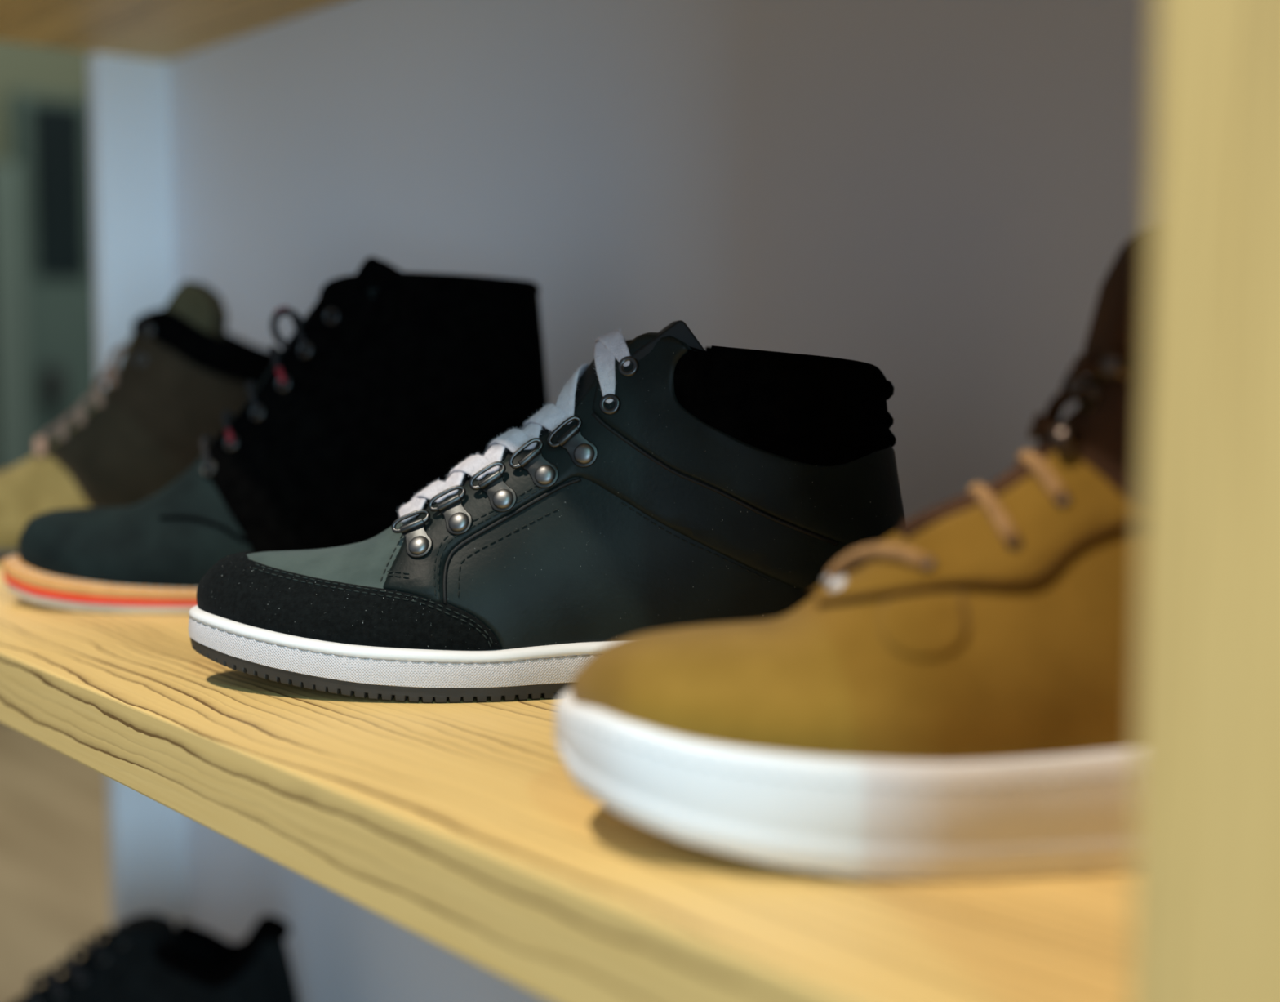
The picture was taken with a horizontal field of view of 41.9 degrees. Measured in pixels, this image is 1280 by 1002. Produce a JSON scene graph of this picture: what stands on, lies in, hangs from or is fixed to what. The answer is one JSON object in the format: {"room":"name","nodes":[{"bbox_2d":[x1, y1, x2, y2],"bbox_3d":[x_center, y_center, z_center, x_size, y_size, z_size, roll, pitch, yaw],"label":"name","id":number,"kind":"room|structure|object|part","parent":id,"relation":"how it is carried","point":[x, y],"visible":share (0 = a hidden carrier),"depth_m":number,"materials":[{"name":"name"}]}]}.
{"room":"shoe store","nodes":[
{"label":"shoe store","id":0,"kind":"room"},
{"bbox_2d":[0,721,111,1001],"bbox_3d":[-0.510,0.912,2.308,6.400,0.040,7.100,-4,6,-39],"label":"floor","id":1,"kind":"structure","parent":0,"point":[55,882],"depth_m":3.63,"materials":[{"name":"beige wood"}]},
{"bbox_2d":[1129,0,1279,1001],"bbox_3d":[0.234,0.125,0.396,0.353,1.850,0.034,-4,6,-39],"label":"upright","id":2,"kind":"object","parent":1,"relation":"on","point":[1206,897],"visible":1,"depth_m":0.28,"materials":[{"name":"brown wood"}]},
{"bbox_2d":[0,0,346,61],"bbox_3d":[-0.159,-0.344,0.845,0.353,0.034,1.217,-4,6,-39],"label":"shelf board","id":3,"kind":"object","parent":2,"relation":"attached to","point":[166,30],"visible":1,"depth_m":1.26,"materials":[{"name":"brown wood"}]},
{"bbox_2d":[0,563,1133,1001],"bbox_3d":[-0.159,0.076,0.880,0.353,0.034,1.217,-4,6,-39],"label":"shelf board","id":4,"kind":"object","parent":2,"relation":"attached to","point":[464,826],"visible":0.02,"depth_m":0.48,"materials":[{"name":"brown wood"}]},
{"bbox_2d":[0,280,277,563],"bbox_3d":[-0.367,-0.056,1.135,0.310,0.186,0.105,0,5,0],"label":"boot","id":5,"kind":"object","parent":4,"relation":"on","point":[180,369],"visible":0.57,"depth_m":1.11,"materials":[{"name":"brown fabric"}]},
{"bbox_3d":[-0.287,-0.102,1.130,0.107,0.054,0.070,0,5,0],"label":"collar panel","id":6,"kind":"part","parent":5,"relation":"part of","materials":[{"name":"black fabric"}]},
{"bbox_2d":[2,256,548,613],"bbox_3d":[-0.194,-0.038,0.918,0.316,0.188,0.111,0,5,0],"label":"boot","id":7,"kind":"object","parent":4,"relation":"on","point":[393,379],"visible":0.7,"depth_m":0.89,"materials":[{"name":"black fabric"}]},
{"bbox_2d":[188,320,905,702],"bbox_3d":[-0.032,0.000,0.693,0.311,0.149,0.105,0,5,0],"label":"sneaker","id":8,"kind":"object","parent":4,"relation":"on","point":[670,482],"visible":0.84,"depth_m":0.66,"materials":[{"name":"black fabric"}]},
{"bbox_3d":[0.058,-0.038,0.689,0.092,0.051,0.065,0,5,0],"label":"collar panel","id":9,"kind":"part","parent":8,"relation":"part of","materials":[{"name":"black fabric"}]},
{"bbox_2d":[554,226,1149,878],"bbox_3d":[0.135,0.006,0.470,0.318,0.174,0.106,0,5,0],"label":"boot","id":10,"kind":"object","parent":4,"relation":"on","point":[955,695],"visible":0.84,"depth_m":0.44,"materials":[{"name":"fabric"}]},
{"bbox_3d":[-0.159,0.496,0.916,0.353,0.034,1.217,-4,6,-39],"label":"shelf board","id":11,"kind":"object","parent":2,"relation":"attached to","visible":0},
{"bbox_2d":[12,912,299,1001],"bbox_3d":[-0.391,0.377,1.206,0.321,0.154,0.102,0,5,0],"label":"shoe","id":12,"kind":"object","parent":11,"relation":"on","point":[145,957],"visible":1,"depth_m":1.18,"materials":[{"name":"black leather"}]},
{"bbox_2d":[0,41,158,163],"bbox_3d":[-2.551,-0.591,4.719,6.400,2.550,0.200,-4,6,-39],"label":"wall","id":13,"kind":"structure","parent":0,"point":[24,68],"depth_m":5.10,"materials":[{"name":"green paint"}]},
{"bbox_2d":[0,90,96,471],"bbox_3d":[-1.650,-0.304,5.267,0.768,1.886,0.120,-4,6,-39],"label":"door","id":14,"kind":"structure","parent":13,"relation":"in","point":[47,344],"depth_m":5.09,"materials":[{"name":"teal paint"}]},
{"bbox_3d":[-1.920,-0.177,5.072,0.090,1.666,0.100,-4,6,-39],"label":"frame","id":15,"kind":"part","parent":14,"relation":"part of","materials":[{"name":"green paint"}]},
{"bbox_3d":[-1.796,-0.355,5.106,0.060,0.120,0.060,-4,6,-39],"label":"handle","id":16,"kind":"part","parent":14,"relation":"part of","materials":[{"name":"black metal"}]},
{"bbox_3d":[-1.776,-0.948,5.106,0.158,0.516,0.012,-4,6,-39],"label":"panel","id":17,"kind":"part","parent":14,"relation":"part of","materials":[{"name":"teal glass"}]},
{"bbox_2d":[158,0,1155,1001],"bbox_3d":[0.260,-0.004,0.731,0.120,2.050,2.006,-4,6,-39],"label":"wall","id":18,"kind":"structure","parent":0,"point":[941,197],"depth_m":0.91,"materials":[{"name":"paint"}]},
{"bbox_2d":[87,53,188,929],"bbox_3d":[-0.433,0.291,1.475,0.068,1.338,0.020,-4,6,-39],"label":"trim","id":19,"kind":"structure","parent":18,"relation":"attached to","point":[129,119],"depth_m":1.42,"materials":[{"name":"white paint"}]}
]}

